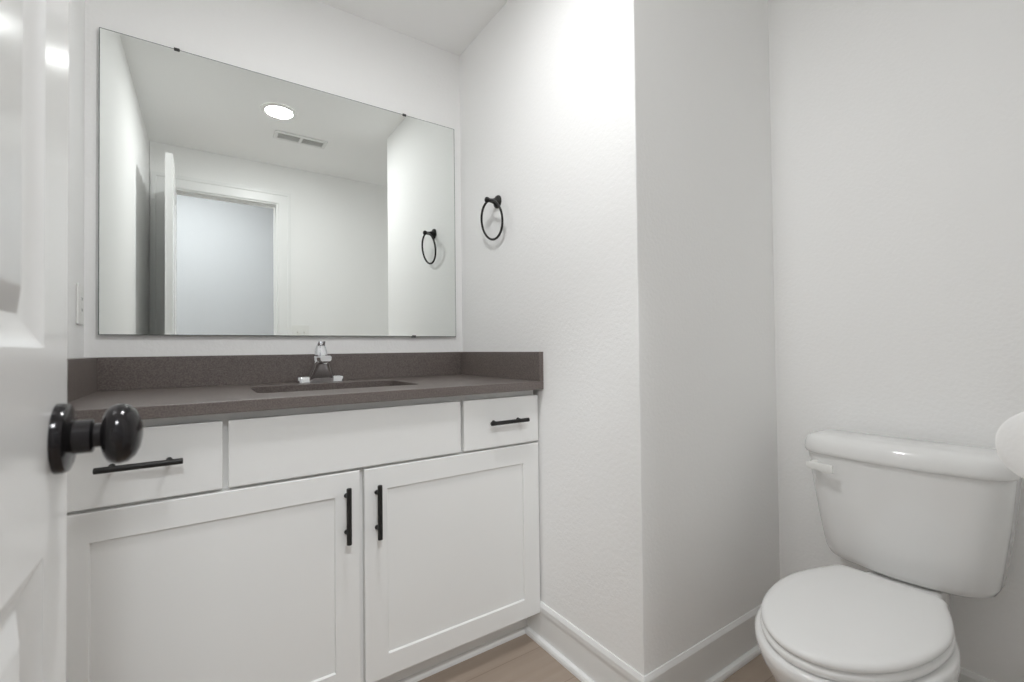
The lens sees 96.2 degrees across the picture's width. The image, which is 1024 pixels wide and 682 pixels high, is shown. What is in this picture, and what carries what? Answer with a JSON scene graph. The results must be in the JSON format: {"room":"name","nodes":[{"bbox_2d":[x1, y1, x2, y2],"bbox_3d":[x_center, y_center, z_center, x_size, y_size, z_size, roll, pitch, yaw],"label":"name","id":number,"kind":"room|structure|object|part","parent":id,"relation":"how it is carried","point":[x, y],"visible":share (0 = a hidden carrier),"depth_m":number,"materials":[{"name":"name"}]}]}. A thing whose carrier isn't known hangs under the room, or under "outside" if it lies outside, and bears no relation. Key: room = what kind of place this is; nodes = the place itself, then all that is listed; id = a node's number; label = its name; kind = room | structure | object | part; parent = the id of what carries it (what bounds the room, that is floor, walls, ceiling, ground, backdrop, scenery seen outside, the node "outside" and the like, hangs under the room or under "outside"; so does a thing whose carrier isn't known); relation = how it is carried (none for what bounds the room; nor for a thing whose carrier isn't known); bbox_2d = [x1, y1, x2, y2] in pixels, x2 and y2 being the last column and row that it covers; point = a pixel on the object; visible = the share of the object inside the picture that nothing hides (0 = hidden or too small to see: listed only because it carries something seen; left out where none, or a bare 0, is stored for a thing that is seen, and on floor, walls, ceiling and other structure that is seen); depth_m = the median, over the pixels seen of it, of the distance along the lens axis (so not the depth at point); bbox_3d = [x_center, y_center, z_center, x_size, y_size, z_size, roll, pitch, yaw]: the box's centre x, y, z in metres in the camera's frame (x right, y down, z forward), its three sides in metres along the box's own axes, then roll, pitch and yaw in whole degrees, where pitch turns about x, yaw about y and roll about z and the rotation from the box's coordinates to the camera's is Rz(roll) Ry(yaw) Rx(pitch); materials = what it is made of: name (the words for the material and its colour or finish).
{"room":"bathroom","nodes":[
{"label":"bathroom","id":0,"kind":"room"},
{"bbox_2d":[67,0,84,358],"bbox_3d":[-0.782,-0.149,0.557,0.123,2.438,2.024,0,-1,-34],"label":"wall","id":1,"kind":"structure","parent":0,"point":[76,82],"depth_m":1.31,"materials":[{"name":"white paint"}]},
{"bbox_2d":[76,283,83,324],"bbox_3d":[-1.265,-0.107,1.347,0.008,0.118,0.074,0,-1,-34],"label":"wall outlet","id":2,"kind":"object","parent":1,"relation":"attached to","point":[79,288],"visible":1,"depth_m":1.33,"materials":[{"name":"white plastic"}]},
{"bbox_2d":[80,293,82,315],"bbox_3d":[-1.262,-0.107,1.348,0.002,0.066,0.033,0,-1,-34],"label":"receptacle","id":3,"kind":"object","parent":2,"relation":"attached to","point":[81,294],"depth_m":1.34,"materials":[{"name":"white plastic"}]},
{"bbox_2d":[84,0,461,357],"bbox_3d":[-0.846,-0.128,1.797,1.411,2.438,0.100,0,-1,-34],"label":"wall","id":4,"kind":"structure","parent":0,"point":[315,44],"depth_m":1.74,"materials":[{"name":"white paint"}]},
{"bbox_2d":[91,352,460,391],"bbox_3d":[-0.769,0.103,1.772,1.310,0.105,0.018,0,-1,-34],"label":"backsplash","id":5,"kind":"structure","parent":4,"relation":"attached to","point":[158,372],"depth_m":1.64,"materials":[{"name":"stone"}]},
{"bbox_2d":[98,27,455,336],"bbox_3d":[-0.778,-0.501,1.782,1.238,0.971,0.016,0,-1,-34],"label":"wall mirror","id":6,"kind":"object","parent":4,"relation":"attached to","point":[233,200],"visible":1,"depth_m":1.68,"materials":[{"name":"silver mirror"}]},
{"bbox_2d":[318,0,507,55],"bbox_3d":[0.062,-1.397,1.221,2.266,0.060,2.124,0,-1,-34],"label":"ceiling","id":7,"kind":"structure","parent":0,"point":[451,26],"depth_m":1.91,"materials":[{"name":"white paint"}]},
{"bbox_2d":[417,633,776,681],"bbox_3d":[0.328,1.081,0.141,3.900,0.060,4.109,0,-1,-34],"label":"floor","id":8,"kind":"structure","parent":0,"point":[519,659],"depth_m":1.50,"materials":[{"name":"brown wood"}]},
{"bbox_2d":[66,390,539,681],"bbox_3d":[-0.578,0.631,1.522,1.278,0.905,0.624,0,-1,-34],"label":"vanity cabinet","id":9,"kind":"object","parent":8,"relation":"on","point":[397,540],"visible":0.94,"depth_m":1.22,"materials":[{"name":"white paint"}]},
{"bbox_3d":[-0.819,0.273,1.013,0.153,0.014,0.037,0,-1,-34],"label":"handle","id":10,"kind":"part","parent":9,"relation":"part of","materials":[{"name":"black metal"}]},
{"bbox_3d":[-0.835,0.276,1.036,0.308,0.164,0.020,0,-1,-34],"label":"drawer","id":11,"kind":"part","parent":9,"relation":"part of","materials":[{"name":"white paint"}]},
{"bbox_3d":[-0.695,0.669,1.122,0.636,0.606,0.020,0,-1,-34],"label":"door","id":12,"kind":"part","parent":9,"relation":"part of","materials":[{"name":"white paint"}]},
{"bbox_2d":[67,352,543,422],"bbox_3d":[-0.601,0.112,1.526,1.310,0.134,0.612,0,-1,-34],"label":"countertop","id":13,"kind":"structure","parent":9,"relation":"on","point":[158,386],"depth_m":1.53,"materials":[{"name":"stone"}]},
{"bbox_2d":[296,341,343,383],"bbox_3d":[-0.695,0.077,1.685,0.163,0.153,0.120,0,-1,-34],"label":"faucet","id":14,"kind":"object","parent":13,"relation":"on","point":[320,371],"visible":0.99,"depth_m":1.68,"materials":[{"name":"silver metal"}]},
{"bbox_3d":[-0.715,0.142,1.714,0.163,0.024,0.047,0,-1,-34],"label":"plate","id":15,"kind":"part","parent":14,"relation":"part of","materials":[{"name":"silver metal"}]},
{"bbox_3d":[-0.709,0.028,1.704,0.046,0.054,0.048,0,-1,-34],"label":"lever","id":16,"kind":"part","parent":14,"relation":"part of","materials":[{"name":"silver metal"}]},
{"bbox_3d":[-0.683,0.066,1.667,0.047,0.026,0.076,0,-1,-34],"label":"spout","id":17,"kind":"part","parent":14,"relation":"part of","materials":[{"name":"silver metal"}]},
{"bbox_3d":[-0.449,0.478,1.259,0.014,0.153,0.037,0,-1,-34],"label":"handle","id":18,"kind":"part","parent":9,"relation":"part of","materials":[{"name":"black metal"}]},
{"bbox_3d":[-0.379,0.485,1.306,0.014,0.153,0.037,0,-1,-34],"label":"handle","id":19,"kind":"part","parent":9,"relation":"part of","materials":[{"name":"black metal"}]},
{"bbox_3d":[-0.164,0.668,1.482,0.621,0.606,0.020,0,-1,-34],"label":"door","id":20,"kind":"part","parent":9,"relation":"part of","materials":[{"name":"white paint"}]},
{"bbox_3d":[-0.037,0.276,1.578,0.301,0.164,0.020,0,-1,-34],"label":"drawer","id":21,"kind":"part","parent":9,"relation":"part of","materials":[{"name":"white paint"}]},
{"bbox_3d":[-0.011,0.273,1.561,0.153,0.014,0.037,0,-1,-34],"label":"handle","id":22,"kind":"part","parent":9,"relation":"part of","materials":[{"name":"black metal"}]},
{"bbox_2d":[755,429,1022,681],"bbox_3d":[0.878,0.674,1.152,0.759,0.774,0.474,0,-1,-34],"label":"toilet","id":23,"kind":"object","parent":8,"relation":"on","point":[929,522],"visible":0.98,"depth_m":1.15,"materials":[{"name":"white ceramic"}]},
{"bbox_3d":[0.940,0.381,1.395,0.033,0.027,0.084,0,-1,-16],"label":"flush lever","id":24,"kind":"part","parent":23,"relation":"part of","materials":[{"name":"white plastic"}]},
{"bbox_3d":[0.788,0.635,1.074,0.500,0.022,0.332,0,-1,-34],"label":"lid","id":25,"kind":"part","parent":23,"relation":"part of","materials":[{"name":"white plastic"}]},
{"bbox_3d":[0.875,0.864,1.128,0.727,0.394,0.358,0,-1,-34],"label":"bowl","id":26,"kind":"part","parent":23,"relation":"part of","materials":[{"name":"white ceramic"}]},
{"bbox_3d":[0.788,0.656,1.074,0.504,0.020,0.336,0,-1,-34],"label":"seat","id":27,"kind":"part","parent":23,"relation":"part of","materials":[{"name":"white plastic"}]},
{"bbox_3d":[1.104,0.315,1.314,0.203,0.058,0.474,0,-1,-34],"label":"tank lid","id":28,"kind":"part","parent":23,"relation":"part of","materials":[{"name":"white ceramic"}]},
{"bbox_3d":[1.107,0.504,1.312,0.184,0.320,0.462,0,-1,-34],"label":"tank","id":29,"kind":"part","parent":23,"relation":"part of","materials":[{"name":"white ceramic"}]},
{"bbox_2d":[459,0,779,675],"bbox_3d":[0.385,-0.139,2.002,0.855,2.438,1.145,0,-1,-34],"label":"wall","id":30,"kind":"structure","parent":0,"point":[624,145],"depth_m":1.49,"materials":[{"name":"white paint"}]},
{"bbox_2d":[480,195,503,240],"bbox_3d":[-0.083,-0.505,1.873,0.062,0.187,0.164,0,-1,-34],"label":"towel ring","id":31,"kind":"object","parent":30,"relation":"attached to","point":[496,201],"visible":1,"depth_m":1.87,"materials":[{"name":"black metal"}]},
{"bbox_3d":[-0.095,-0.572,1.866,0.035,0.024,0.024,0,-1,-34],"label":"arm","id":32,"kind":"part","parent":31,"relation":"part of","materials":[{"name":"black metal"}]},
{"bbox_2d":[524,601,643,681],"bbox_3d":[0.210,1.003,1.479,0.022,0.142,0.566,0,-1,-34],"label":"baseboard","id":33,"kind":"structure","parent":30,"relation":"attached to","point":[580,654],"depth_m":1.49,"materials":[{"name":"white paint"}]},
{"bbox_2d":[644,604,761,681],"bbox_3d":[0.675,0.998,1.466,0.777,0.142,0.022,0,-1,-34],"label":"baseboard","id":34,"kind":"structure","parent":30,"relation":"attached to","point":[715,658],"depth_m":1.45,"materials":[{"name":"white paint"}]},
{"bbox_2d":[768,0,1023,681],"bbox_3d":[1.294,-0.160,1.336,0.100,2.438,0.979,0,-1,-34],"label":"wall","id":35,"kind":"structure","parent":0,"point":[897,126],"depth_m":1.40,"materials":[{"name":"white paint"}]},
{"bbox_2d":[958,667,995,681],"bbox_3d":[1.224,0.989,1.331,0.022,0.142,0.864,0,-1,-34],"label":"baseboard","id":36,"kind":"structure","parent":35,"relation":"attached to","point":[965,675],"depth_m":1.27,"materials":[{"name":"white paint"}]},
{"bbox_3d":[0.650,-0.168,0.377,2.042,2.438,0.115,0,-1,-34],"label":"wall","id":37,"kind":"structure","parent":0,"visible":0},
{"bbox_2d":[0,0,142,681],"bbox_3d":[-0.310,-0.016,0.209,0.173,2.126,0.700,0,-1,-34],"label":"door","id":38,"kind":"structure","parent":37,"relation":"in","point":[41,434],"depth_m":0.42,"materials":[{"name":"white paint"}]},
{"bbox_3d":[-0.440,0.101,0.492,0.069,0.072,0.072,0,-1,-34],"label":"knob","id":39,"kind":"part","parent":38,"relation":"part of","materials":[{"name":"black metal"}]},
{"bbox_3d":[0.895,0.148,0.681,0.163,0.050,0.126,0,-1,-34],"label":"toilet paper holder","id":40,"kind":"object","parent":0,"visible":0},
{"bbox_2d":[995,412,1023,478],"bbox_3d":[0.845,0.161,0.714,0.100,0.116,0.116,0,-1,-34],"label":"toilet paper roll","id":41,"kind":"object","parent":40,"relation":"hanging from","point":[1009,439],"visible":1,"depth_m":0.72,"materials":[{"name":"white paper"}]}
]}

